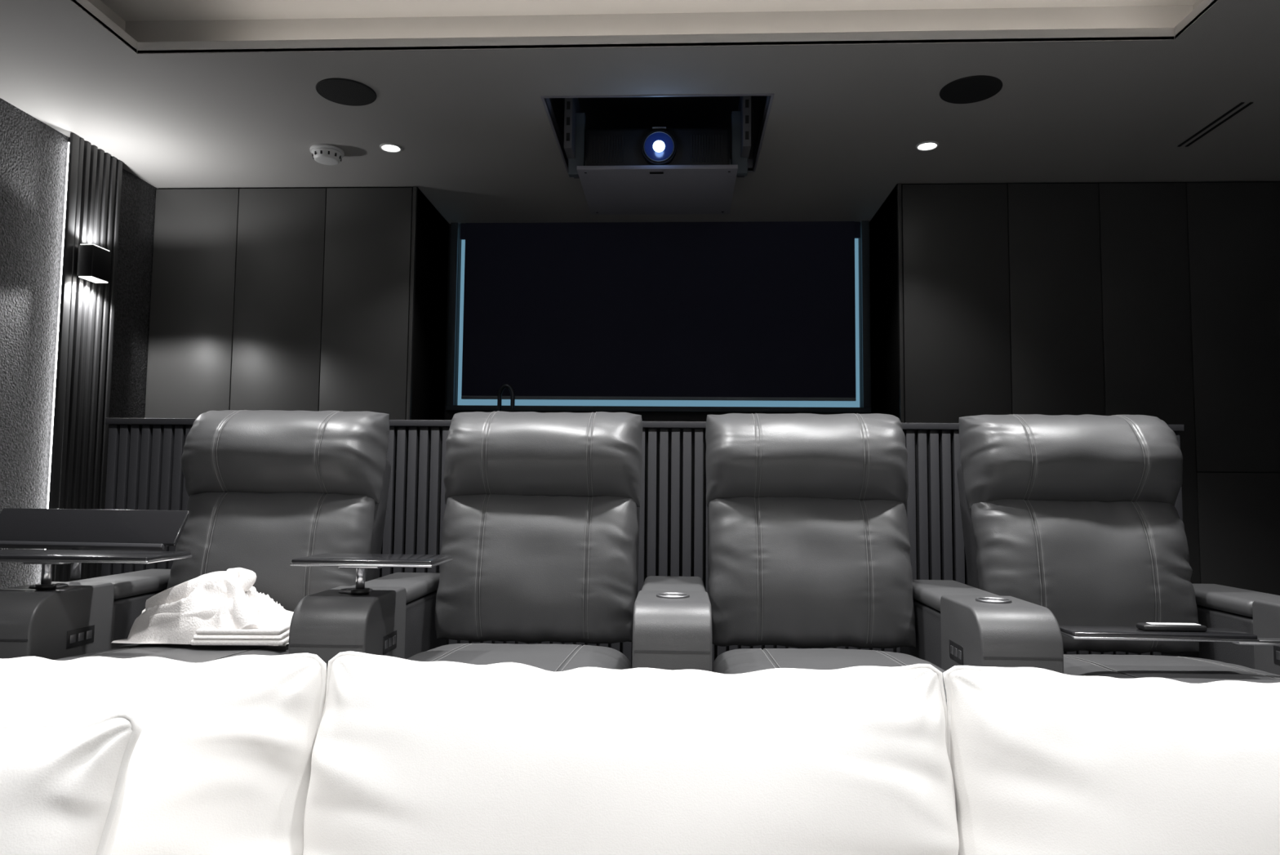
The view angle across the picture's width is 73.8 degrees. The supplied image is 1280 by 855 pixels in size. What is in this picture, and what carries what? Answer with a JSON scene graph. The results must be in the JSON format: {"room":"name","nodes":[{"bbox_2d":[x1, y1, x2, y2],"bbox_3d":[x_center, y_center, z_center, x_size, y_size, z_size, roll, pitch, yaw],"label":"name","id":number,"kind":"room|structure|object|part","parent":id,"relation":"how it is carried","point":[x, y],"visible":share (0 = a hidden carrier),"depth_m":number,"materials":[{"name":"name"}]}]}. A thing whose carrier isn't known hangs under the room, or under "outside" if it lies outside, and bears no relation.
{"room":"home theater","nodes":[
{"label":"home theater","id":0,"kind":"room"},
{"bbox_2d":[0,97,158,588],"bbox_3d":[-2.849,-0.412,0.932,0.100,3.100,8.750,0,-4,3],"label":"wall","id":1,"kind":"structure","parent":0,"point":[33,154],"depth_m":3.78,"materials":[{"name":"grey paint"}]},
{"bbox_2d":[45,133,122,582],"bbox_3d":[-2.634,-0.094,4.006,0.060,2.500,0.360,0,-4,3],"label":"wall panel","id":2,"kind":"object","parent":1,"relation":"attached to","point":[78,464],"visible":0.51,"depth_m":4.00,"materials":[{"name":"grey wood"}]},
{"bbox_2d":[44,142,69,549],"bbox_3d":[-2.650,-0.138,3.870,0.020,2.370,0.006,0,-4,3],"label":"light strip","id":3,"kind":"object","parent":2,"relation":"attached to","point":[68,142],"visible":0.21,"depth_m":3.89,"materials":[{"name":"white"}]},
{"bbox_2d":[76,244,111,282],"bbox_3d":[-2.558,-0.766,3.990,0.085,0.154,0.128,0,-4,3],"label":"wall sconce","id":4,"kind":"object","parent":2,"relation":"attached to","point":[94,261],"visible":1,"depth_m":3.94,"materials":[{"name":"black plastic"}]},
{"bbox_2d":[190,622,290,645],"bbox_3d":[-1.019,0.532,2.208,0.237,0.038,0.148,1,-4,-4],"label":"folded towel","id":5,"kind":"object","parent":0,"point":[278,635],"depth_m":2.14,"materials":[{"name":"white fabric"}]},
{"bbox_2d":[0,0,1279,224],"bbox_3d":[0.479,-1.545,0.866,6.740,0.014,8.750,0,-4,3],"label":"ceiling","id":6,"kind":"structure","parent":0,"point":[846,122],"depth_m":3.62,"materials":[{"name":"grey paint"}]},
{"bbox_2d":[309,143,344,164],"bbox_3d":[-1.501,-1.303,4.092,0.156,0.054,0.156,0,-4,3],"label":"smoke detector","id":7,"kind":"object","parent":6,"relation":"attached to","point":[326,154],"visible":1,"depth_m":4.05,"materials":[{"name":"white plastic"}]},
{"bbox_2d":[315,78,376,106],"bbox_3d":[-1.198,-1.367,3.481,0.236,0.008,0.236,0,-4,3],"label":"ceiling speaker","id":8,"kind":"object","parent":6,"relation":"in","point":[345,91],"depth_m":3.47},
{"bbox_2d":[379,142,402,152],"bbox_3d":[-1.183,-1.329,4.050,0.104,0.011,0.104,0,-4,3],"label":"recessed light","id":9,"kind":"object","parent":6,"relation":"in","point":[388,147],"visible":1,"depth_m":4.04,"materials":[{"name":"white plastic"}]},
{"bbox_2d":[382,144,398,151],"bbox_3d":[-1.183,-1.327,4.050,0.072,0.004,0.072,0,-4,3],"label":"diffuser","id":10,"kind":"object","parent":9,"relation":"attached to","point":[386,147],"depth_m":4.05,"materials":[{"name":"white plastic"}]},
{"bbox_2d":[540,93,773,214],"bbox_3d":[0.089,-1.491,3.920,0.954,0.793,0.854,0,-4,3],"label":"lift","id":11,"kind":"object","parent":6,"relation":"attached to","point":[643,188],"visible":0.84,"depth_m":3.99,"materials":[{"name":"black metal"}]},
{"bbox_3d":[0.087,-1.356,3.910,0.954,0.064,0.854,0,-4,3],"label":"hatch frame","id":12,"kind":"part","parent":11,"relation":"part of","materials":[{"name":"grey paint"}]},
{"bbox_3d":[0.087,-1.101,3.983,0.695,0.018,0.610,0,-4,3],"label":"lift plate","id":13,"kind":"part","parent":11,"relation":"part of","materials":[{"name":"grey paint"}]},
{"bbox_2d":[585,126,729,165],"bbox_3d":[0.086,-1.209,3.955,0.635,0.190,0.522,0,-4,3],"label":"projector","id":14,"kind":"object","parent":11,"relation":"on","point":[655,145],"depth_m":3.73,"materials":[{"name":"grey paint"}]},
{"bbox_2d":[915,141,938,151],"bbox_3d":[1.336,-1.311,3.968,0.104,0.011,0.104,0,-4,3],"label":"recessed light","id":15,"kind":"object","parent":6,"relation":"in","point":[926,145],"visible":1,"depth_m":3.96,"materials":[{"name":"white plastic"}]},
{"bbox_2d":[919,142,935,149],"bbox_3d":[1.336,-1.309,3.968,0.072,0.004,0.072,0,-4,3],"label":"diffuser","id":16,"kind":"object","parent":15,"relation":"attached to","point":[922,145],"depth_m":3.96,"materials":[{"name":"white plastic"}]},
{"bbox_2d":[939,75,1002,103],"bbox_3d":[1.321,-1.348,3.409,0.236,0.008,0.236,0,-4,3],"label":"ceiling speaker","id":17,"kind":"object","parent":6,"relation":"in","point":[971,89],"depth_m":3.40},
{"bbox_2d":[1177,102,1253,146],"bbox_3d":[2.500,-1.316,3.721,0.047,0.003,0.450,0,-4,3],"label":"ceiling air vent","id":18,"kind":"object","parent":6,"relation":"in","point":[1241,103],"depth_m":3.70,"materials":[{"name":"black metal"}]},
{"bbox_2d":[87,0,1203,41],"bbox_3d":[-0.106,-1.713,0.527,4.220,0.261,5.640,0,-4,3],"label":"ceiling","id":19,"kind":"structure","parent":0,"point":[144,20],"depth_m":3.27,"materials":[{"name":"white paint"}]},
{"bbox_2d":[72,0,1217,53],"bbox_3d":[-0.107,-1.593,0.519,3.804,0.048,5.224,0,-4,3],"label":"trim","id":20,"kind":"structure","parent":19,"relation":"attached to","point":[664,39],"depth_m":3.10,"materials":[{"name":"white paint"}]},
{"bbox_2d":[444,222,871,421],"bbox_3d":[0.659,-0.083,5.130,6.740,3.100,0.130,0,-4,3],"label":"wall","id":21,"kind":"structure","parent":0,"point":[448,415],"depth_m":5.11,"materials":[{"name":"grey"}]},
{"bbox_2d":[445,220,871,413],"bbox_3d":[0.102,-0.666,5.110,2.520,1.150,0.040,0,-4,3],"label":"frame","id":22,"kind":"object","parent":21,"relation":"attached to","point":[865,313],"visible":1,"depth_m":5.07,"materials":[{"name":"grey metal"}]},
{"bbox_2d":[457,238,859,407],"bbox_3d":[0.105,-0.678,5.196,2.430,1.115,0.010,0,-4,3],"label":"glass","id":23,"kind":"object","parent":21,"relation":"attached to","point":[460,402],"visible":0.14,"depth_m":5.16,"materials":[{"name":"blue glass"}]},
{"bbox_2d":[459,221,860,400],"bbox_3d":[0.104,-0.700,5.117,2.415,1.078,0.028,0,-4,3],"label":"roller blind","id":24,"kind":"object","parent":21,"relation":"attached to","point":[754,310],"visible":1,"depth_m":5.11,"materials":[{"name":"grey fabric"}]},
{"bbox_3d":[0.099,-0.173,5.071,2.345,0.020,0.012,0,-4,3],"label":"rail","id":25,"kind":"part","parent":24,"relation":"part of","materials":[{"name":"grey metal"}]},
{"bbox_3d":[0.453,1.205,0.672,6.740,0.100,8.950,0,-4,3],"label":"floor","id":26,"kind":"structure","parent":0,"visible":0},
{"bbox_2d":[0,650,1279,854],"bbox_3d":[-0.021,0.716,0.757,3.460,0.878,1.232,0,-4,3],"label":"sofa","id":27,"kind":"object","parent":26,"relation":"on","point":[242,754],"visible":0.95,"depth_m":1.04,"materials":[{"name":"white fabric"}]},
{"bbox_2d":[0,711,142,854],"bbox_3d":[-0.751,0.507,0.850,0.464,0.428,0.200,0,-4,7],"label":"throw pillow","id":28,"kind":"object","parent":27,"relation":"on","point":[62,784],"visible":1,"depth_m":0.85,"materials":[{"name":"white fabric"}]},
{"bbox_2d":[0,656,321,854],"bbox_3d":[-0.842,0.543,1.110,0.838,0.504,0.227,0,-14,3],"label":"cushion","id":29,"kind":"object","parent":27,"relation":"on","point":[222,761],"depth_m":1.08,"materials":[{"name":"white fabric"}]},
{"bbox_2d":[302,654,959,854],"bbox_3d":[-0.018,0.549,1.073,0.842,0.497,0.227,0,-14,3],"label":"cushion","id":30,"kind":"object","parent":27,"relation":"on","point":[401,756],"depth_m":1.03,"materials":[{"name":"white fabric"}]},
{"bbox_2d":[948,669,1279,854],"bbox_3d":[0.811,0.561,1.037,0.853,0.502,0.222,1,-14,3],"label":"cushion","id":31,"kind":"object","parent":27,"relation":"on","point":[1042,762],"depth_m":1.02,"materials":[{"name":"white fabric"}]},
{"bbox_3d":[0.569,1.239,3.284,6.540,0.200,3.530,0,-4,3],"label":"floor","id":32,"kind":"structure","parent":0,"visible":0},
{"bbox_2d":[0,568,170,659],"bbox_3d":[-1.530,0.724,2.391,0.190,0.604,0.748,0,-4,3],"label":"armrest","id":33,"kind":"object","parent":32,"relation":"on","point":[85,615],"visible":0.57,"depth_m":2.19,"materials":[{"name":"grey leather"}]},
{"bbox_3d":[-1.444,0.540,2.203,0.005,0.045,0.100,0,-4,3],"label":"control panel","id":34,"kind":"part","parent":33,"relation":"part of","materials":[{"name":"black plastic"}]},
{"bbox_2d":[0,507,190,577],"bbox_3d":[-1.567,0.327,2.409,0.580,0.190,0.078,0,-4,7],"label":"tray table","id":35,"kind":"object","parent":33,"relation":"on","point":[77,529],"visible":0.85,"depth_m":2.40,"materials":[{"name":"black paint"}]},
{"bbox_3d":[-1.579,0.371,2.391,0.024,0.100,0.024,0,-4,7],"label":"stem","id":36,"kind":"part","parent":35,"relation":"part of","materials":[{"name":"silver metal"}]},
{"bbox_3d":[-1.566,0.281,2.418,0.580,0.110,0.012,0,-36,7],"label":"panel","id":37,"kind":"part","parent":35,"relation":"part of","materials":[{"name":"black paint"}]},
{"bbox_2d":[0,548,191,589],"bbox_3d":[-1.438,0.364,2.165,0.504,0.091,0.194,0,-4,3],"label":"tray table","id":38,"kind":"object","parent":33,"relation":"on","point":[46,557],"visible":1,"depth_m":2.12,"materials":[{"name":"black paint"}]},
{"bbox_3d":[-1.508,0.371,2.167,0.022,0.075,0.022,0,-4,3],"label":"post","id":39,"kind":"part","parent":38,"relation":"part of","materials":[{"name":"silver metal"}]},
{"bbox_2d":[54,409,391,662],"bbox_3d":[-1.130,0.481,2.259,0.609,1.136,1.071,0,-4,3],"label":"recliner","id":40,"kind":"object","parent":32,"relation":"on","point":[266,490],"visible":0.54,"depth_m":2.54,"materials":[{"name":"grey leather"}]},
{"bbox_2d":[54,641,288,662],"bbox_3d":[-1.137,0.640,2.112,0.593,0.178,0.802,0,-7,3],"label":"seat cushion","id":41,"kind":"object","parent":40,"relation":"on","point":[183,652],"depth_m":2.10,"materials":[{"name":"grey leather"}]},
{"bbox_2d":[111,567,293,645],"bbox_3d":[-1.117,0.476,2.257,0.458,0.208,0.238,0,-4,3],"label":"blanket","id":42,"kind":"object","parent":40,"relation":"on","point":[223,607],"visible":0.98,"depth_m":2.18,"materials":[{"name":"white fabric"}]},
{"bbox_2d":[281,609,293,645],"bbox_3d":[-0.992,0.528,2.283,0.128,0.032,0.122,13,24,-8],"label":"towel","id":43,"kind":"object","parent":42,"relation":"hanging from","point":[291,612],"depth_m":2.32,"materials":[{"name":"white fabric"}]},
{"bbox_2d":[144,186,448,419],"bbox_3d":[-1.907,-0.028,4.832,1.430,2.499,0.660,0,-4,3],"label":"tall cabinet","id":44,"kind":"object","parent":32,"relation":"on","point":[335,298],"visible":0.41,"depth_m":4.55,"materials":[{"name":"laminate"}]},
{"bbox_2d":[288,572,446,673],"bbox_3d":[-0.721,0.729,2.355,0.190,0.604,0.748,0,-4,3],"label":"armrest","id":45,"kind":"object","parent":32,"relation":"on","point":[396,618],"visible":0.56,"depth_m":2.10,"materials":[{"name":"grey leather"}]},
{"bbox_2d":[290,553,453,594],"bbox_3d":[-0.663,0.369,2.130,0.344,0.091,0.194,0,-4,3],"label":"tray table","id":46,"kind":"object","parent":45,"relation":"on","point":[360,562],"visible":1,"depth_m":2.07,"materials":[{"name":"black paint"}]},
{"bbox_3d":[-0.698,0.377,2.131,0.022,0.075,0.022,0,-4,3],"label":"post","id":47,"kind":"part","parent":46,"relation":"part of","materials":[{"name":"silver metal"}]},
{"bbox_3d":[-0.635,0.545,2.167,0.005,0.045,0.100,0,-4,3],"label":"control panel","id":48,"kind":"part","parent":45,"relation":"part of","materials":[{"name":"black plastic"}]},
{"bbox_2d":[406,410,642,671],"bbox_3d":[-0.319,0.486,2.222,0.608,1.137,1.071,0,-4,3],"label":"recliner","id":49,"kind":"object","parent":32,"relation":"on","point":[540,522],"visible":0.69,"depth_m":2.48,"materials":[{"name":"grey leather"}]},
{"bbox_2d":[406,643,631,671],"bbox_3d":[-0.328,0.645,2.076,0.594,0.178,0.802,0,-7,3],"label":"seat cushion","id":50,"kind":"object","parent":49,"relation":"on","point":[554,657],"depth_m":2.12,"materials":[{"name":"grey leather"}]},
{"bbox_2d":[101,417,1184,666],"bbox_3d":[-0.043,0.559,3.382,4.240,1.160,0.145,0,-4,3],"label":"wall","id":51,"kind":"structure","parent":32,"relation":"on","point":[144,468],"depth_m":3.35,"materials":[{"name":"grey wood"}]},
{"bbox_2d":[631,575,711,671],"bbox_3d":[0.088,0.734,2.319,0.190,0.604,0.748,0,-4,3],"label":"armrest","id":52,"kind":"object","parent":32,"relation":"on","point":[672,621],"visible":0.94,"depth_m":1.98,"materials":[{"name":"grey leather"}]},
{"bbox_2d":[705,413,946,704],"bbox_3d":[0.485,0.491,2.186,0.608,1.136,1.073,0,-4,3],"label":"recliner","id":53,"kind":"object","parent":32,"relation":"on","point":[809,547],"visible":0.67,"depth_m":2.45,"materials":[{"name":"grey leather"}]},
{"bbox_2d":[711,648,946,704],"bbox_3d":[0.477,0.650,2.040,0.592,0.178,0.805,0,-7,3],"label":"seat cushion","id":54,"kind":"object","parent":53,"relation":"on","point":[741,660],"depth_m":2.12,"materials":[{"name":"grey leather"}]},
{"bbox_2d":[899,579,1063,673],"bbox_3d":[0.880,0.739,2.283,0.190,0.604,0.748,0,-4,3],"label":"armrest","id":55,"kind":"object","parent":32,"relation":"on","point":[957,623],"visible":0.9,"depth_m":2.01,"materials":[{"name":"grey leather"}]},
{"bbox_3d":[0.780,0.554,2.104,0.005,0.045,0.100,0,-4,3],"label":"control panel","id":56,"kind":"part","parent":55,"relation":"part of","materials":[{"name":"black plastic"}]},
{"bbox_2d":[869,181,1279,595],"bbox_3d":[2.624,0.001,4.631,2.558,2.499,0.660,0,-4,3],"label":"tall cabinet","id":57,"kind":"object","parent":32,"relation":"on","point":[1160,300],"visible":0.58,"depth_m":4.36,"materials":[{"name":"laminate"}]},
{"bbox_2d":[956,413,1279,683],"bbox_3d":[1.269,0.496,2.151,0.609,1.137,1.072,0,-4,3],"label":"recliner","id":58,"kind":"object","parent":32,"relation":"on","point":[1074,517],"visible":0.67,"depth_m":2.43,"materials":[{"name":"grey leather"}]},
{"bbox_2d":[1063,653,1279,683],"bbox_3d":[1.261,0.656,2.005,0.592,0.178,0.804,0,-7,3],"label":"seat cushion","id":59,"kind":"object","parent":58,"relation":"on","point":[1182,668],"depth_m":2.02,"materials":[{"name":"grey leather"}]},
{"bbox_2d":[1160,583,1279,675],"bbox_3d":[1.672,0.744,2.248,0.190,0.604,0.748,0,-4,3],"label":"armrest","id":60,"kind":"object","parent":32,"relation":"on","point":[1257,613],"visible":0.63,"depth_m":2.27,"materials":[{"name":"grey leather"}]},
{"bbox_2d":[1058,625,1279,645],"bbox_3d":[1.266,0.478,1.947,0.587,0.028,0.104,0,-4,3],"label":"tray table","id":61,"kind":"object","parent":60,"relation":"attached to","point":[1075,632],"visible":0.75,"depth_m":1.91,"materials":[{"name":"black paint"}]},
{"bbox_2d":[1136,622,1207,631],"bbox_3d":[1.215,0.456,1.951,0.140,0.016,0.040,0,-4,3],"label":"remote control","id":62,"kind":"object","parent":61,"relation":"on","point":[1148,626],"visible":1,"depth_m":1.93,"materials":[{"name":"black plastic"}]},
{"bbox_3d":[1.457,0.487,1.938,0.205,0.012,0.030,0,-4,3],"label":"support arm","id":63,"kind":"part","parent":61,"relation":"part of","materials":[{"name":"silver metal"}]},
{"bbox_3d":[1.573,0.559,2.069,0.005,0.045,0.100,0,-4,3],"label":"control panel","id":64,"kind":"part","parent":60,"relation":"part of","materials":[{"name":"black plastic"}]},
{"bbox_3d":[0.070,0.733,4.699,2.538,1.000,0.655,0,-4,3],"label":"countertop","id":65,"kind":"structure","parent":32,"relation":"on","visible":0},
{"bbox_2d":[497,383,515,410],"bbox_3d":[-0.775,-0.008,4.766,0.164,0.472,0.056,-1,-4,21],"label":"kitchen faucet","id":66,"kind":"object","parent":65,"relation":"on","point":[504,386],"visible":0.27,"depth_m":4.76,"materials":[{"name":"grey metal"}]}
]}

